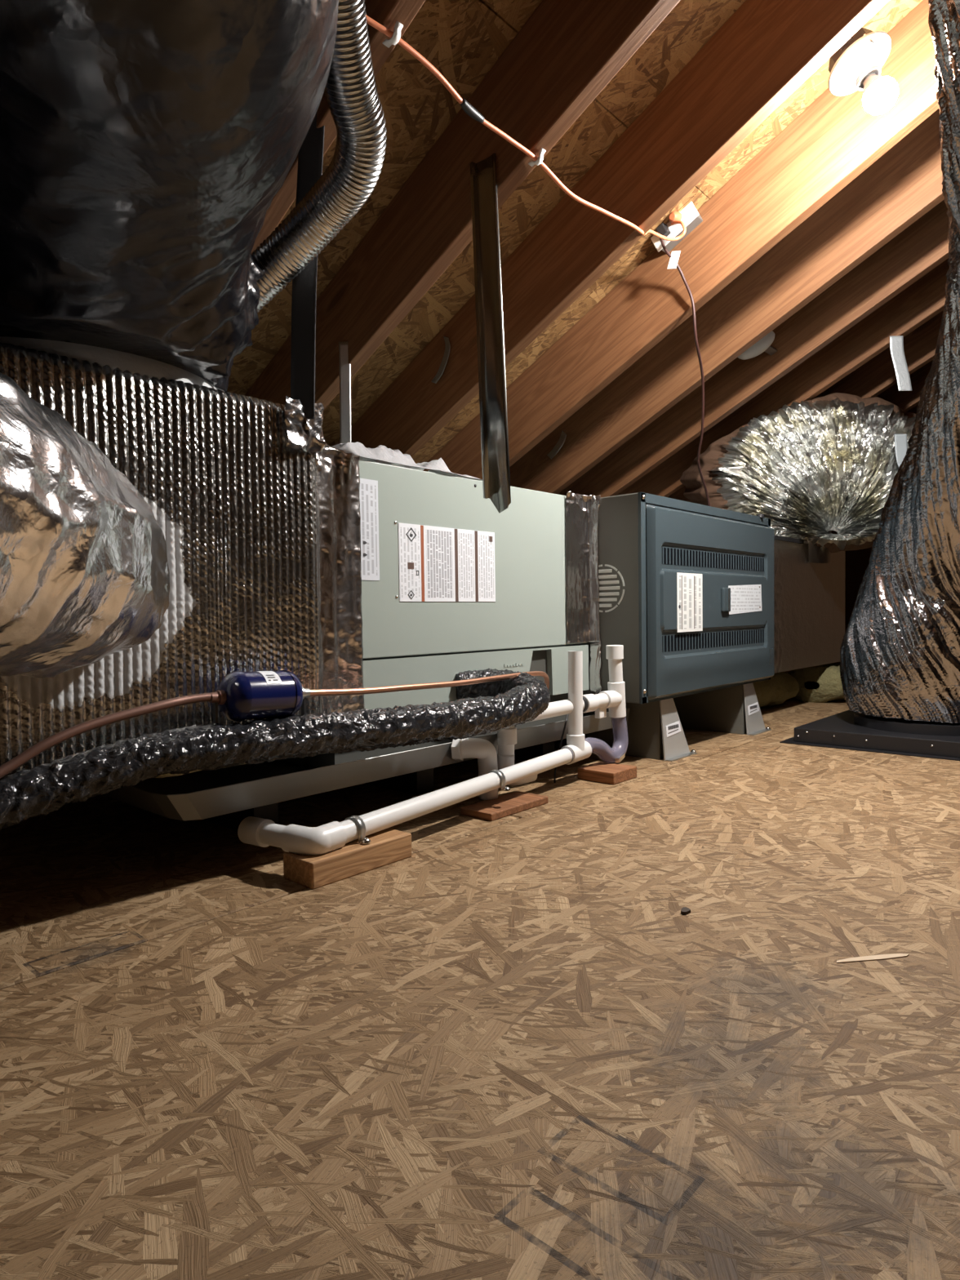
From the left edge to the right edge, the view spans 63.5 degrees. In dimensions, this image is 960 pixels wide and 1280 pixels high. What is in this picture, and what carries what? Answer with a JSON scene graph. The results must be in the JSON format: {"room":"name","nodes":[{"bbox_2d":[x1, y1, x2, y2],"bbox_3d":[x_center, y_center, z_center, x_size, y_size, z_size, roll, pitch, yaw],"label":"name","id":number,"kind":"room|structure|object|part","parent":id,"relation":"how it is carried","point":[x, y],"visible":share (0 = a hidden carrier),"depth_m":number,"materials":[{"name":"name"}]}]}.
{"room":"utility area","nodes":[
{"label":"utility area","id":0,"kind":"room"},
{"bbox_2d":[0,670,959,1279],"bbox_3d":[1.491,0.379,0.698,8.500,0.060,9.000,1,3,42],"label":"floor","id":1,"kind":"structure","parent":0,"point":[507,1047],"depth_m":0.72,"materials":[{"name":"brown wood"}]},
{"bbox_3d":[-1.189,0.386,0.990,1.216,0.018,2.436,1,3,42],"label":"panel","id":2,"kind":"part","parent":1,"relation":"part of","materials":[{"name":"brown wood"}]},
{"bbox_2d":[283,827,411,888],"bbox_3d":[-0.203,0.336,1.209,0.074,0.038,0.195,1,3,42],"label":"wood block","id":3,"kind":"object","parent":1,"relation":"on","point":[388,846],"visible":0.89,"depth_m":1.17,"materials":[{"name":"brown wood"}]},
{"bbox_2d":[237,650,591,855],"bbox_3d":[-0.035,0.175,1.481,0.177,0.271,0.859,1,3,42],"label":"drain pipe","id":4,"kind":"object","parent":3,"relation":"on","point":[322,839],"visible":0.99,"depth_m":1.32,"materials":[{"name":"white plastic"}]},
{"bbox_2d":[237,816,275,847],"bbox_3d":[-0.352,0.303,1.226,0.046,0.043,0.042,1,3,35],"label":"cap","id":5,"kind":"object","parent":4,"relation":"attached to","point":[251,830],"depth_m":1.21,"materials":[{"name":"white plastic"}]},
{"bbox_2d":[102,707,630,831],"bbox_3d":[-0.288,0.266,1.822,0.707,0.136,1.271,1,3,42],"label":"pan","id":6,"kind":"object","parent":1,"relation":"on","point":[225,797],"visible":0.46,"depth_m":1.41,"materials":[{"name":"grey"}]},
{"bbox_2d":[276,459,588,768],"bbox_3d":[-0.204,-0.062,1.917,0.576,0.590,0.825,1,3,42],"label":"handler","id":7,"kind":"object","parent":6,"relation":"on","point":[452,584],"visible":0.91,"depth_m":1.65,"materials":[{"name":"grey metal"}]},
{"bbox_2d":[0,668,550,830],"bbox_3d":[-0.288,0.168,1.228,0.221,0.171,1.242,1,3,38],"label":"insulated pipe","id":8,"kind":"object","parent":7,"relation":"attached to","point":[490,707],"visible":0.98,"depth_m":1.15,"materials":[{"name":"black"}]},
{"bbox_2d":[208,670,310,723],"bbox_3d":[-0.335,0.089,1.187,0.076,0.087,0.171,1,3,42],"label":"filter drier","id":9,"kind":"object","parent":8,"relation":"attached to","point":[241,696],"visible":0.97,"depth_m":1.15,"materials":[{"name":"blue metal"}]},
{"bbox_2d":[0,692,217,778],"bbox_3d":[-0.532,0.160,0.947,0.024,0.150,0.494,1,3,37],"label":"copper pipe","id":10,"kind":"object","parent":9,"relation":"attached to","point":[27,755],"visible":1,"depth_m":0.99,"materials":[{"name":"brown metal"}]},
{"bbox_2d":[266,674,277,680],"bbox_3d":[-0.315,0.057,1.172,0.010,0.010,0.016,1,3,42],"label":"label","id":11,"kind":"object","parent":9,"relation":"on","point":[268,677],"depth_m":1.17,"materials":[{"name":"white paper"}]},
{"bbox_2d":[315,447,364,713],"bbox_3d":[-0.260,-0.099,1.402,0.029,0.495,0.146,0,2,21],"label":"tape","id":12,"kind":"object","parent":7,"relation":"attached to","point":[337,475],"visible":0.94,"depth_m":1.42,"materials":[{"name":"grey metal"}]},
{"bbox_2d":[315,441,453,473],"bbox_3d":[-0.213,-0.370,1.557,0.125,0.044,0.340,1,3,42],"label":"plastic film","id":13,"kind":"object","parent":7,"relation":"on","point":[381,454],"visible":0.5,"depth_m":1.55,"materials":[{"name":"white plastic"}]},
{"bbox_3d":[-0.140,-0.155,1.561,0.001,0.156,0.059,1,3,42],"label":"symbol panel","id":14,"kind":"part","parent":7,"relation":"part of","materials":[{"name":"white paper"}]},
{"bbox_3d":[-0.207,0.187,1.931,0.520,0.091,0.785,1,3,42],"label":"rail","id":15,"kind":"part","parent":7,"relation":"part of","materials":[{"name":"grey metal"}]},
{"bbox_2d":[310,671,549,696],"bbox_3d":[-0.052,0.109,1.523,0.086,0.086,0.744,1,2,34],"label":"copper pipe","id":16,"kind":"object","parent":7,"relation":"attached to","point":[318,692],"visible":0.73,"depth_m":1.44,"materials":[{"name":"brown metal"}]},
{"bbox_3d":[-0.084,-0.158,1.623,0.001,0.156,0.091,1,3,42],"label":"print panel","id":17,"kind":"part","parent":7,"relation":"part of","materials":[{"name":"white paper"}]},
{"bbox_2d":[427,469,482,480],"bbox_3d":[-0.041,-0.361,1.706,0.062,0.013,0.170,1,3,42],"label":"plastic film","id":18,"kind":"object","parent":7,"relation":"on","point":[464,476],"visible":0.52,"depth_m":1.69,"materials":[{"name":"white plastic"}]},
{"bbox_3d":[-0.029,-0.161,1.685,0.001,0.156,0.054,1,3,42],"label":"print panel","id":19,"kind":"part","parent":7,"relation":"part of","materials":[{"name":"white paper"}]},
{"bbox_3d":[0.000,-0.165,1.729,0.013,0.376,0.825,1,3,42],"label":"panel","id":20,"kind":"part","parent":7,"relation":"part of","materials":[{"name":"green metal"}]},
{"bbox_2d":[451,737,497,800],"bbox_3d":[-0.012,0.261,1.574,0.108,0.133,0.049,-2,2,-24],"label":"pipe elbow","id":21,"kind":"object","parent":7,"relation":"attached to","point":[482,749],"visible":0.82,"depth_m":1.56,"materials":[{"name":"white plastic"}]},
{"bbox_3d":[0.005,0.087,1.737,0.016,0.118,0.825,1,3,42],"label":"panel","id":22,"kind":"part","parent":7,"relation":"part of","materials":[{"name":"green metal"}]},
{"bbox_3d":[0.015,-0.164,1.734,0.001,0.156,0.057,1,3,42],"label":"print panel","id":23,"kind":"part","parent":7,"relation":"part of","materials":[{"name":"white paper"}]},
{"bbox_2d":[460,791,548,821],"bbox_3d":[0.051,0.332,1.556,0.080,0.014,0.180,1,3,42],"label":"wood block","id":24,"kind":"object","parent":1,"relation":"on","point":[504,806],"visible":1,"depth_m":1.53,"materials":[{"name":"brown wood"}]},
{"bbox_2d":[553,714,568,782],"bbox_3d":[0.197,0.240,1.829,0.014,0.170,0.138,0,2,21],"label":"wire","id":25,"kind":"object","parent":1,"relation":"on","point":[566,716],"visible":0.64,"depth_m":1.80,"materials":[{"name":"black plastic"}]},
{"bbox_3d":[0.439,0.298,2.806,1.216,0.018,2.436,1,3,42],"label":"panel","id":26,"kind":"part","parent":1,"relation":"part of","materials":[{"name":"brown wood"}]},
{"bbox_2d":[577,761,636,784],"bbox_3d":[0.300,0.312,1.825,0.100,0.027,0.103,1,3,42],"label":"wood block","id":27,"kind":"object","parent":1,"relation":"on","point":[604,772],"visible":1,"depth_m":1.80,"materials":[{"name":"brown wood"}]},
{"bbox_2d":[528,644,628,763],"bbox_3d":[0.191,0.162,1.753,0.477,0.285,0.058,-3,3,-44],"label":"trap","id":28,"kind":"object","parent":27,"relation":"on","point":[613,699],"visible":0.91,"depth_m":1.87,"materials":[{"name":"grey plastic"}]},
{"bbox_2d":[497,725,537,786],"bbox_3d":[0.076,0.240,1.659,0.094,0.142,0.041,-3,3,-41],"label":"drain","id":29,"kind":"object","parent":28,"relation":"attached to","point":[507,737],"visible":0.48,"depth_m":1.63,"materials":[{"name":"white plastic"}]},
{"bbox_2d":[605,644,623,682],"bbox_3d":[0.330,0.063,1.896,0.042,0.101,0.044,1,3,42],"label":"vent","id":30,"kind":"object","parent":28,"relation":"attached to","point":[615,653],"depth_m":1.88,"materials":[{"name":"white plastic"}]},
{"bbox_2d":[584,697,697,761],"bbox_3d":[0.427,0.231,2.182,0.332,0.160,0.162,1,3,42],"label":"metal stand","id":31,"kind":"object","parent":1,"relation":"on","point":[655,729],"visible":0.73,"depth_m":2.07,"materials":[{"name":"grey metal"}]},
{"bbox_3d":[0.524,0.234,2.081,0.016,0.159,0.141,1,3,42],"label":"plate","id":32,"kind":"part","parent":31,"relation":"part of","materials":[{"name":"grey metal"}]},
{"bbox_2d":[582,492,773,703],"bbox_3d":[0.419,-0.127,2.474,0.760,0.535,0.832,1,3,42],"label":"furnace","id":33,"kind":"object","parent":31,"relation":"on","point":[686,588],"visible":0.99,"depth_m":2.06,"materials":[{"name":"grey metal"}]},
{"bbox_2d":[565,491,600,643],"bbox_3d":[0.259,-0.184,1.990,0.107,0.383,0.036,-2,2,-32],"label":"tape","id":34,"kind":"object","parent":33,"relation":"attached to","point":[582,583],"visible":1,"depth_m":2.01,"materials":[{"name":"grey metal"}]},
{"bbox_2d":[589,642,601,694],"bbox_3d":[0.302,0.074,2.025,0.036,0.139,0.004,1,3,39],"label":"tape","id":35,"kind":"object","parent":33,"relation":"attached to","point":[595,655],"visible":0.98,"depth_m":2.02,"materials":[{"name":"grey"}]},
{"bbox_3d":[0.676,-0.119,2.244,0.008,0.528,0.830,1,3,42],"label":"frame","id":36,"kind":"part","parent":33,"relation":"part of","materials":[{"name":"grey metal"}]},
{"bbox_3d":[0.695,-0.108,2.239,0.027,0.494,0.790,1,3,42],"label":"door","id":37,"kind":"part","parent":33,"relation":"part of","materials":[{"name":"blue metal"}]},
{"bbox_2d":[773,534,844,673],"bbox_3d":[1.010,-0.140,3.163,0.640,0.485,0.974,1,3,42],"label":"return plenum","id":38,"kind":"object","parent":33,"relation":"attached to","point":[809,597],"visible":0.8,"depth_m":2.96,"materials":[{"name":"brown metal"}]},
{"bbox_2d":[680,392,915,563],"bbox_3d":[1.319,-0.622,2.973,1.024,0.654,0.381,-1,2,1],"label":"duct","id":39,"kind":"object","parent":38,"relation":"attached to","point":[815,468],"visible":0.68,"depth_m":2.85,"materials":[{"name":"metal"}]},
{"bbox_2d":[894,434,907,466],"bbox_3d":[1.510,-0.630,2.776,0.068,0.221,0.045,-1,2,-1],"label":"strap tail","id":40,"kind":"object","parent":39,"relation":"attached to","point":[900,440],"visible":0.4,"depth_m":2.79,"materials":[{"name":"grey plastic"}]},
{"bbox_2d":[680,906,690,915],"bbox_3d":[0.267,0.353,1.010,0.011,0.004,0.018,1,3,42],"label":"chip","id":41,"kind":"object","parent":1,"relation":"on","point":[684,911],"visible":1,"depth_m":1.01,"materials":[{"name":"brown"}]},
{"bbox_2d":[672,683,771,735],"bbox_3d":[0.779,0.212,2.574,0.332,0.160,0.162,1,3,42],"label":"metal stand","id":42,"kind":"object","parent":1,"relation":"on","point":[735,709],"visible":0.76,"depth_m":2.48,"materials":[{"name":"grey metal"}]},
{"bbox_3d":[0.876,0.215,2.474,0.016,0.159,0.141,1,3,42],"label":"plate","id":43,"kind":"part","parent":42,"relation":"part of","materials":[{"name":"grey metal"}]},
{"bbox_2d":[752,671,799,707],"bbox_3d":[1.028,0.195,3.059,0.296,0.172,0.590,1,3,42],"label":"insulation batt","id":44,"kind":"object","parent":1,"relation":"on","point":[781,686],"visible":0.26,"depth_m":3.02,"materials":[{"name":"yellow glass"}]},
{"bbox_3d":[2.221,0.267,2.967,1.216,0.018,2.436,1,3,42],"label":"panel","id":45,"kind":"part","parent":1,"relation":"part of","materials":[{"name":"brown wood"}]},
{"bbox_2d":[787,662,844,702],"bbox_3d":[1.477,0.182,3.321,0.303,0.170,0.340,1,3,42],"label":"insulation batt","id":46,"kind":"object","parent":1,"relation":"on","point":[822,683],"visible":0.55,"depth_m":3.20,"materials":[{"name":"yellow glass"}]},
{"bbox_2d":[779,709,959,760],"bbox_3d":[1.371,0.259,2.276,0.728,0.071,0.662,1,3,42],"label":"flange","id":47,"kind":"object","parent":1,"relation":"on","point":[849,730],"visible":0.89,"depth_m":2.15,"materials":[{"name":"black metal"}]},
{"bbox_2d":[839,0,959,723],"bbox_3d":[1.127,-0.460,1.722,0.496,1.424,1.619,0,2,20],"label":"flexible duct","id":48,"kind":"object","parent":47,"relation":"on","point":[900,651],"visible":1,"depth_m":2.07,"materials":[{"name":"grey metal"}]},
{"bbox_2d":[836,953,909,963],"bbox_3d":[0.441,0.357,0.871,0.092,0.001,0.010,-1,2,-11],"label":"wood splinter","id":49,"kind":"object","parent":1,"relation":"on","point":[882,957],"visible":1,"depth_m":0.87,"materials":[{"name":"beige wood"}]},
{"bbox_2d":[226,0,949,533],"bbox_3d":[-0.094,-0.803,2.061,4.189,2.349,9.000,1,3,42],"label":"ceiling","id":50,"kind":"structure","parent":0,"point":[824,228],"depth_m":1.90,"materials":[{"name":"brown wood"}]},
{"bbox_2d":[290,112,324,419],"bbox_3d":[-0.283,-0.614,1.269,0.073,0.495,0.026,-1,2,0],"label":"strap","id":51,"kind":"object","parent":50,"relation":"hanging from","point":[310,156],"visible":0.63,"depth_m":1.28,"materials":[{"name":"grey metal"}]},
{"bbox_2d":[0,336,326,773],"bbox_3d":[-0.799,-0.144,1.186,0.624,0.615,0.950,1,3,42],"label":"supply plenum","id":52,"kind":"object","parent":51,"relation":"hanging from","point":[228,480],"visible":0.7,"depth_m":1.16,"materials":[{"name":"silver metal"}]},
{"bbox_2d":[0,373,169,677],"bbox_3d":[-0.557,-0.167,0.587,0.339,0.442,1.007,0,2,13],"label":"flexible duct","id":53,"kind":"object","parent":52,"relation":"attached to","point":[85,572],"visible":1,"depth_m":0.74,"materials":[{"name":"aluminium foil"},{"name":"metallised plastic film"}]},
{"bbox_2d":[0,0,338,391],"bbox_3d":[-0.467,-0.737,0.719,0.680,0.688,1.563,-1,2,-8],"label":"flexible duct","id":54,"kind":"object","parent":52,"relation":"on","point":[147,147],"visible":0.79,"depth_m":0.81,"materials":[{"name":"black plastic"}]},
{"bbox_2d":[155,762,246,777],"bbox_3d":[-0.439,0.183,1.262,0.158,0.048,0.280,1,3,42],"label":"insulation batt","id":55,"kind":"object","parent":52,"relation":"hanging from","point":[167,775],"visible":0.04,"depth_m":1.15,"materials":[{"name":"yellow glass"}]},
{"bbox_2d":[250,0,386,312],"bbox_3d":[-0.300,-0.651,1.180,0.201,0.375,0.589,-3,3,-42],"label":"flexible duct","id":56,"kind":"object","parent":52,"relation":"attached to","point":[351,176],"visible":0.77,"depth_m":1.12,"materials":[{"name":"silver metal"}]},
{"bbox_2d":[338,341,351,443],"bbox_3d":[-0.315,-0.526,1.814,0.028,0.340,0.003,-1,2,0],"label":"strap","id":57,"kind":"object","parent":50,"relation":"hanging from","point":[344,367],"visible":0.7,"depth_m":1.81,"materials":[{"name":"silver metal"}]},
{"bbox_2d":[382,20,403,48],"bbox_3d":[-0.130,-0.901,1.156,0.034,0.021,0.012,1,3,42],"label":"clip","id":58,"kind":"object","parent":50,"relation":"attached to","point":[398,26],"visible":1,"depth_m":1.15,"materials":[{"name":"white plastic"}]},
{"bbox_2d":[431,336,450,383],"bbox_3d":[-0.109,-0.774,2.139,0.078,0.123,0.006,1,3,42],"label":"strap offcut","id":59,"kind":"object","parent":50,"relation":"attached to","point":[447,347],"visible":1,"depth_m":2.12,"materials":[{"name":"grey"}]},
{"bbox_3d":[-0.649,-0.860,1.468,1.088,0.560,2.437,1,3,42],"label":"sheathing panel","id":60,"kind":"part","parent":50,"relation":"part of","materials":[{"name":"brown wood"}]},
{"bbox_2d":[470,153,511,513],"bbox_3d":[0.018,-0.584,1.464,0.045,0.700,0.161,-1,2,-8],"label":"strap","id":61,"kind":"object","parent":50,"relation":"hanging from","point":[484,200],"visible":1,"depth_m":1.46,"materials":[{"name":"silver metal"}]},
{"bbox_2d":[365,14,686,240],"bbox_3d":[0.106,-0.983,1.441,0.092,0.195,1.482,1,2,35],"label":"extension cord","id":62,"kind":"object","parent":50,"relation":"hanging from","point":[471,111],"visible":0.94,"depth_m":1.36,"materials":[{"name":"orange plastic"},{"name":"black plastic"}]},
{"bbox_2d":[528,147,545,166],"bbox_3d":[0.107,-0.904,1.454,0.034,0.021,0.012,1,3,42],"label":"clip","id":63,"kind":"object","parent":50,"relation":"attached to","point":[542,151],"visible":1,"depth_m":1.45,"materials":[{"name":"white plastic"}]},
{"bbox_2d":[546,431,566,459],"bbox_3d":[0.280,-0.716,2.848,0.086,0.099,0.013,1,3,42],"label":"strap offcut","id":64,"kind":"object","parent":50,"relation":"attached to","point":[559,444],"visible":1,"depth_m":2.84,"materials":[{"name":"silver metal"}]},
{"bbox_3d":[0.978,-0.948,3.283,1.088,0.560,2.437,1,3,42],"label":"sheathing panel","id":65,"kind":"part","parent":50,"relation":"part of","materials":[{"name":"brown wood"}]},
{"bbox_2d":[650,201,702,252],"bbox_3d":[0.517,-1.111,2.071,0.148,0.120,0.078,1,3,42],"label":"outlet box","id":66,"kind":"object","parent":50,"relation":"attached to","point":[690,215],"visible":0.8,"depth_m":2.06,"materials":[{"name":"grey plastic"}]},
{"bbox_2d":[666,222,671,230],"bbox_3d":[0.497,-1.101,2.079,0.033,0.033,0.002,1,3,42],"label":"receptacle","id":67,"kind":"object","parent":66,"relation":"attached to","point":[668,225],"depth_m":2.07,"materials":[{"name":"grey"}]},
{"bbox_2d":[659,238,710,506],"bbox_3d":[0.644,-0.732,2.272,0.082,0.701,0.495,0,2,31],"label":"power cord","id":68,"kind":"object","parent":66,"relation":"hanging from","point":[674,255],"visible":0.84,"depth_m":2.10,"materials":[{"name":"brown plastic"}]},
{"bbox_3d":[0.970,-1.434,1.628,1.088,0.560,2.437,1,3,42],"label":"sheathing panel","id":69,"kind":"part","parent":50,"relation":"part of","materials":[{"name":"brown wood"}]},
{"bbox_2d":[737,330,777,359],"bbox_3d":[0.932,-0.968,2.558,0.118,0.088,0.247,1,3,42],"label":"round fixture","id":70,"kind":"object","parent":50,"relation":"attached to","point":[762,345],"visible":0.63,"depth_m":2.50,"materials":[{"name":"grey"}]},
{"bbox_2d":[827,26,897,115],"bbox_3d":[0.741,-1.131,1.554,0.168,0.166,0.122,-1,2,-14],"label":"light fixture","id":71,"kind":"object","parent":50,"relation":"attached to","point":[857,64],"visible":0.99,"depth_m":1.53,"materials":[{"name":"white plastic"}]},
{"bbox_3d":[0.763,-1.151,1.561,0.113,0.076,0.125,1,3,42],"label":"plate","id":72,"kind":"part","parent":71,"relation":"part of","materials":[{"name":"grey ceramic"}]},
{"bbox_2d":[863,33,877,51],"bbox_3d":[0.765,-1.167,1.514,0.041,0.022,0.015,-2,3,-38],"label":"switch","id":73,"kind":"object","parent":71,"relation":"attached to","point":[870,40],"depth_m":1.51,"materials":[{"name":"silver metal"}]},
{"bbox_3d":[0.788,-1.104,1.541,0.051,0.049,0.056,1,3,42],"label":"bulb","id":74,"kind":"part","parent":71,"relation":"part of","materials":[{"name":"white glass"}]},
{"bbox_2d":[889,335,911,391],"bbox_3d":[1.460,-0.960,2.690,0.066,0.195,0.025,-1,2,0],"label":"strap","id":75,"kind":"object","parent":50,"relation":"hanging from","point":[896,342],"visible":1,"depth_m":2.69,"materials":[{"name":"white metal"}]},
{"bbox_2d":[844,546,871,633],"bbox_3d":[4.493,-0.933,4.024,8.500,2.360,0.050,1,3,42],"label":"wall","id":76,"kind":"structure","parent":0,"point":[856,562],"depth_m":5.62,"materials":[{"name":"brown"}]}
]}

